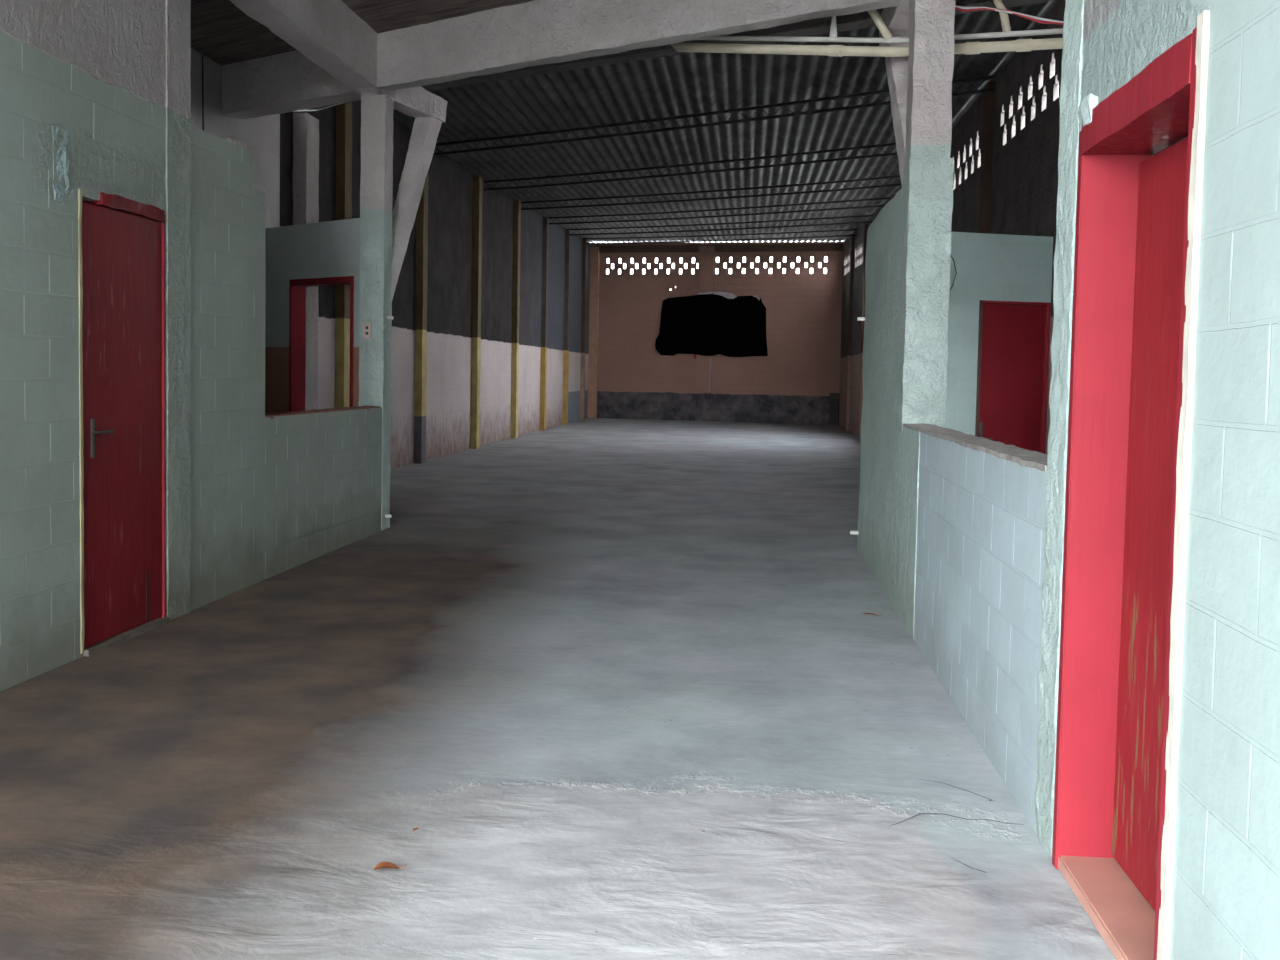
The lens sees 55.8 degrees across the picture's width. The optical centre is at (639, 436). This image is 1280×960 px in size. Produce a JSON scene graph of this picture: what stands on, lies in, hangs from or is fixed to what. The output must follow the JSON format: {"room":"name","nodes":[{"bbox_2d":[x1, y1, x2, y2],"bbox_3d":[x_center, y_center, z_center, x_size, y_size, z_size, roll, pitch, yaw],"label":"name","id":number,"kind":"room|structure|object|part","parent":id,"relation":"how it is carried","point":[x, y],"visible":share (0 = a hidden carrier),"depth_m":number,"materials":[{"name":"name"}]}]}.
{"room":"empty warehouse","nodes":[
{"label":"empty warehouse","id":0,"kind":"room"},
{"bbox_2d":[0,0,381,690],"bbox_3d":[-2.959,-1.027,4.754,0.179,4.444,12.519,1,3,5],"label":"wall","id":1,"kind":"structure","parent":0,"point":[95,95],"depth_m":6.64,"materials":[{"name":"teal paint"}]},
{"bbox_2d":[78,189,169,656],"bbox_3d":[-2.806,-0.084,6.474,0.199,2.376,0.889,1,3,5],"label":"door","id":2,"kind":"structure","parent":1,"relation":"in","point":[122,449],"depth_m":6.44,"materials":[{"name":"red paint"}]},
{"bbox_3d":[-2.865,-0.055,6.068,0.136,2.330,0.025,1,3,5],"label":"frame","id":3,"kind":"part","parent":2,"relation":"part of","materials":[{"name":"red paint"}]},
{"bbox_3d":[-2.788,0.007,6.157,0.012,0.200,0.030,1,3,5],"label":"handle","id":4,"kind":"part","parent":2,"relation":"part of","materials":[{"name":"metal"}]},
{"bbox_3d":[-2.765,-0.026,6.210,0.068,0.016,0.128,1,3,5],"label":"lever","id":5,"kind":"part","parent":2,"relation":"part of","materials":[{"name":"metal"}]},
{"bbox_3d":[-2.790,-1.236,6.503,0.170,0.079,0.678,1,3,5],"label":"frame","id":6,"kind":"part","parent":2,"relation":"part of","materials":[{"name":"red paint"}]},
{"bbox_3d":[-2.785,-0.098,6.909,0.146,2.330,0.018,1,3,5],"label":"frame","id":7,"kind":"part","parent":2,"relation":"part of","materials":[{"name":"red paint"}]},
{"bbox_3d":[-2.554,-0.202,9.695,0.166,0.039,2.668,1,3,5],"label":"sill","id":8,"kind":"part","parent":1,"relation":"part of","materials":[{"name":"grey concrete"}]},
{"bbox_2d":[190,48,279,227],"bbox_3d":[-4.694,-1.154,6.589,0.150,4.440,13.800,1,3,5],"label":"wall","id":9,"kind":"structure","parent":0,"point":[261,134],"depth_m":12.51,"materials":[{"name":"grey paint"}]},
{"bbox_2d":[202,55,203,130],"bbox_3d":[-4.144,-2.399,11.463,0.014,2.400,0.036,1,3,5],"label":"cable","id":10,"kind":"object","parent":9,"relation":"attached to","point":[202,55],"visible":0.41,"depth_m":11.41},
{"bbox_2d":[265,218,359,412],"bbox_3d":[-3.293,-0.627,11.888,2.039,2.890,0.130,4,4,40],"label":"wall","id":11,"kind":"structure","parent":0,"point":[328,248],"depth_m":11.86,"materials":[{"name":"grey paint"}]},
{"bbox_2d":[289,276,353,411],"bbox_3d":[-3.027,-0.356,11.678,1.017,2.340,0.165,4,4,40],"label":"door frame","id":12,"kind":"structure","parent":11,"relation":"in","point":[297,287],"depth_m":11.91,"materials":[{"name":"red paint"}]},
{"bbox_3d":[-3.401,-0.379,11.991,0.040,2.340,0.165,4,4,40],"label":"frame","id":13,"kind":"part","parent":12,"relation":"part of","materials":[{"name":"red paint"}]},
{"bbox_3d":[-3.006,-1.494,11.618,0.937,0.060,0.165,4,4,40],"label":"frame","id":14,"kind":"part","parent":12,"relation":"part of","materials":[{"name":"red paint"}]},
{"bbox_3d":[-2.653,-0.332,11.364,0.040,2.340,0.165,4,4,40],"label":"frame","id":15,"kind":"part","parent":12,"relation":"part of","materials":[{"name":"red paint"}]},
{"bbox_2d":[190,0,532,65],"bbox_3d":[-0.782,-3.212,3.686,8.350,0.120,18.522,1,3,5],"label":"ceiling","id":16,"kind":"structure","parent":0,"point":[220,31],"depth_m":10.25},
{"bbox_2d":[222,50,377,118],"bbox_3d":[-3.239,-3.366,11.423,1.930,0.484,0.273,3,4,35],"label":"concrete beam","id":17,"kind":"structure","parent":16,"relation":"attached to","point":[285,82],"depth_m":11.40,"materials":[{"name":"grey concrete"}]},
{"bbox_2d":[293,102,344,111],"bbox_3d":[-3.143,-3.403,12.343,0.092,0.262,2.406,-1,4,-33],"label":"cable","id":18,"kind":"object","parent":17,"relation":"hanging from","point":[343,102],"visible":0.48,"depth_m":12.67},
{"bbox_2d":[230,0,376,87],"bbox_3d":[-2.585,-3.231,8.892,0.271,0.510,3.571,1,3,5],"label":"concrete beam","id":19,"kind":"structure","parent":16,"relation":"attached to","point":[328,33],"depth_m":9.48,"materials":[{"name":"grey concrete"}]},
{"bbox_2d":[376,0,899,90],"bbox_3d":[0.661,-3.148,8.642,7.173,0.493,0.170,3,4,35],"label":"concrete beam","id":20,"kind":"structure","parent":16,"relation":"attached to","point":[535,32],"depth_m":9.44,"materials":[{"name":"grey concrete"}]},
{"bbox_2d":[671,0,1062,56],"bbox_3d":[1.769,-2.905,8.438,4.366,0.871,0.233,3,4,37],"label":"roof truss","id":21,"kind":"object","parent":16,"relation":"hanging from","point":[1019,45],"visible":0.7,"depth_m":8.45,"materials":[{"name":"metal"}]},
{"bbox_2d":[280,101,590,469],"bbox_3d":[-2.841,-2.830,26.645,0.275,5.770,26.600,1,3,5],"label":"wall","id":22,"kind":"structure","parent":0,"point":[490,332],"depth_m":21.86,"materials":[{"name":"beige paint"}]},
{"bbox_2d":[0,418,1115,959],"bbox_3d":[0.394,0.555,17.885,8.500,0.016,44.800,1,3,5],"label":"floor","id":23,"kind":"structure","parent":0,"point":[628,689],"depth_m":4.68,"materials":[{"name":"grey concrete"}]},
{"bbox_2d":[292,112,318,410],"bbox_3d":[-3.873,-1.506,13.997,0.168,4.366,0.408,1,3,5],"label":"concrete pillar","id":24,"kind":"structure","parent":23,"relation":"on","point":[305,176],"depth_m":13.86,"materials":[{"name":"white paint"}]},
{"bbox_2d":[373,862,405,869],"bbox_3d":[-0.735,1.263,3.549,0.098,0.016,0.048,1,3,-9],"label":"dry leaf","id":25,"kind":"object","parent":23,"relation":"on","point":[382,864],"visible":1,"depth_m":3.56,"materials":[{"name":"orange plant"}]},
{"bbox_2d":[358,86,447,529],"bbox_3d":[-2.287,-1.270,11.662,0.303,4.202,1.434,2,3,13],"label":"concrete column","id":26,"kind":"structure","parent":23,"relation":"on","point":[384,234],"depth_m":11.04,"materials":[{"name":"grey concrete"}]},
{"bbox_2d":[363,322,371,337],"bbox_3d":[-2.480,-0.971,11.004,0.070,0.140,0.025,1,3,5],"label":"outlet","id":27,"kind":"object","parent":26,"relation":"attached to","point":[367,326],"depth_m":10.99,"materials":[{"name":"beige plastic"}]},
{"bbox_3d":[-2.189,-3.241,11.670,0.210,0.265,1.188,2,3,15],"label":"bracket arm","id":28,"kind":"part","parent":26,"relation":"part of","materials":[{"name":"concrete"}]},
{"bbox_2d":[327,0,1055,105],"bbox_3d":[-0.195,-3.716,10.491,9.112,0.891,0.214,3,4,32],"label":"concrete beam","id":29,"kind":"structure","parent":26,"relation":"on","point":[817,26],"depth_m":9.95,"materials":[{"name":"grey concrete"}]},
{"bbox_2d":[587,242,843,424],"bbox_3d":[2.311,-3.358,38.681,8.358,5.766,0.303,2,3,14],"label":"wall","id":30,"kind":"structure","parent":0,"point":[798,381],"depth_m":38.69,"materials":[{"name":"brown paint"}]},
{"bbox_3d":[-1.533,-3.420,39.700,0.315,5.605,0.130,2,3,14],"label":"corner post","id":31,"kind":"part","parent":30,"relation":"part of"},
{"bbox_2d":[655,292,767,358],"bbox_3d":[2.284,-3.537,38.686,3.676,2.221,0.070,2,3,14],"label":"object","id":32,"kind":"object","parent":30,"relation":"attached to","point":[707,323],"visible":1,"depth_m":38.63,"materials":[{"name":"black"}]},
{"bbox_2d":[393,0,1060,242],"bbox_3d":[1.055,-5.213,23.903,8.500,0.718,31.928,1,3,5],"label":"ceiling","id":33,"kind":"structure","parent":0,"point":[697,82],"depth_m":18.57,"materials":[{"name":"grey metal"}]},
{"bbox_2d":[483,143,897,190],"bbox_3d":[0.785,-4.660,20.955,9.256,0.231,0.080,3,4,34],"label":"joist","id":34,"kind":"object","parent":33,"relation":"attached to","point":[888,144],"visible":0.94,"depth_m":20.76,"materials":[{"name":"black metal"}]},
{"bbox_2d":[521,175,901,209],"bbox_3d":[1.094,-4.902,24.433,9.356,0.314,0.079,3,4,35],"label":"joist","id":35,"kind":"object","parent":33,"relation":"attached to","point":[897,176],"visible":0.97,"depth_m":24.08,"materials":[{"name":"black metal"}]},
{"bbox_2d":[433,75,995,155],"bbox_3d":[0.441,-4.444,17.076,9.256,0.221,0.080,3,4,34],"label":"joist","id":36,"kind":"object","parent":33,"relation":"attached to","point":[992,77],"visible":0.9,"depth_m":16.77,"materials":[{"name":"black metal"}]},
{"bbox_2d":[548,197,890,224],"bbox_3d":[1.404,-5.185,27.910,9.459,0.341,0.079,3,4,36],"label":"joist","id":37,"kind":"object","parent":33,"relation":"attached to","point":[875,199],"visible":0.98,"depth_m":27.49,"materials":[{"name":"black metal"}]},
{"bbox_2d":[566,215,872,235],"bbox_3d":[1.724,-5.489,31.485,9.459,0.368,0.079,3,4,36],"label":"joist","id":38,"kind":"object","parent":33,"relation":"attached to","point":[870,216],"visible":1,"depth_m":31.08,"materials":[{"name":"black metal"}]},
{"bbox_2d":[583,229,856,243],"bbox_3d":[2.061,-5.825,35.258,9.159,0.345,0.080,3,4,33],"label":"joist","id":39,"kind":"object","parent":33,"relation":"attached to","point":[855,230],"visible":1,"depth_m":34.89,"materials":[{"name":"black metal"}]},
{"bbox_2d":[850,185,919,639],"bbox_3d":[1.785,-0.291,8.560,0.232,2.776,3.543,1,3,5],"label":"wall","id":40,"kind":"structure","parent":0,"point":[889,457],"depth_m":8.52,"materials":[{"name":"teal paint"}]},
{"bbox_2d":[945,232,1052,452],"bbox_3d":[3.025,-0.489,11.530,1.860,2.890,0.130,0,3,-14],"label":"wall","id":41,"kind":"structure","parent":0,"point":[991,267],"depth_m":11.47,"materials":[{"name":"grey paint"}]},
{"bbox_2d":[975,300,1050,453],"bbox_3d":[3.559,-0.179,11.643,0.755,2.240,0.159,0,3,-14],"label":"door","id":42,"kind":"structure","parent":41,"relation":"in","point":[1014,336],"depth_m":11.62,"materials":[{"name":"red paint"}]},
{"bbox_3d":[3.205,-0.182,11.576,0.037,2.240,0.120,0,3,-14],"label":"frame","id":43,"kind":"part","parent":42,"relation":"part of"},
{"bbox_3d":[3.575,-1.286,11.607,0.681,0.025,0.115,0,3,-14],"label":"frame","id":44,"kind":"part","parent":42,"relation":"part of","materials":[{"name":"red paint"}]},
{"bbox_3d":[3.903,-0.178,11.748,0.037,2.240,0.120,0,3,-14],"label":"frame","id":45,"kind":"part","parent":42,"relation":"part of","materials":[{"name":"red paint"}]},
{"bbox_2d":[839,0,1167,453],"bbox_3d":[4.345,-2.119,16.069,0.129,5.723,43.950,1,3,5],"label":"wall","id":46,"kind":"structure","parent":0,"point":[1004,151],"depth_m":14.08,"materials":[{"name":"black paint"}]},
{"bbox_2d":[903,0,1279,959],"bbox_3d":[1.248,-0.785,1.634,0.227,4.444,12.150,1,3,5],"label":"wall","id":47,"kind":"structure","parent":0,"point":[1225,905],"depth_m":2.60,"materials":[{"name":"teal paint"}]},
{"bbox_2d":[879,0,955,431],"bbox_3d":[1.854,-1.588,8.328,0.312,3.060,1.769,1,3,5],"label":"concrete column","id":48,"kind":"structure","parent":47,"relation":"on","point":[919,83],"depth_m":7.48,"materials":[{"name":"grey concrete"}]},
{"bbox_3d":[1.866,-2.991,8.382,0.261,0.265,1.519,1,3,5],"label":"bracket arm","id":49,"kind":"part","parent":48,"relation":"part of","materials":[{"name":"concrete"}]},
{"bbox_2d":[950,256,956,289],"bbox_3d":[2.927,-1.536,11.314,0.078,0.365,0.030,1,3,5],"label":"cable","id":50,"kind":"object","parent":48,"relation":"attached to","point":[951,256],"visible":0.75,"depth_m":11.32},
{"bbox_2d":[955,5,1063,24],"bbox_3d":[2.553,-2.728,7.781,1.199,0.191,0.211,1,3,5],"label":"cable","id":51,"kind":"object","parent":48,"relation":"hanging from","point":[960,8],"visible":0.55,"depth_m":7.88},
{"bbox_3d":[1.564,0.015,5.763,0.175,0.030,3.700,1,3,5],"label":"sill","id":52,"kind":"part","parent":47,"relation":"part of","materials":[{"name":"grey concrete"}]},
{"bbox_2d":[1052,10,1209,959],"bbox_3d":[1.338,0.189,3.159,0.221,2.304,0.987,1,3,5],"label":"door","id":53,"kind":"structure","parent":47,"relation":"in","point":[1138,212],"depth_m":3.48,"materials":[{"name":"red paint"}]},
{"bbox_3d":[1.386,0.193,3.629,0.202,2.250,0.045,1,3,5],"label":"frame","id":54,"kind":"part","parent":53,"relation":"part of","materials":[{"name":"red paint"}]},
{"bbox_3d":[1.365,-0.864,3.117,0.209,0.117,0.873,1,3,5],"label":"frame","id":55,"kind":"part","parent":53,"relation":"part of","materials":[{"name":"red paint"}]},
{"bbox_3d":[1.306,0.203,2.719,0.202,2.220,0.040,1,3,5],"label":"frame","id":56,"kind":"part","parent":53,"relation":"part of","materials":[{"name":"white paint"}]}
]}

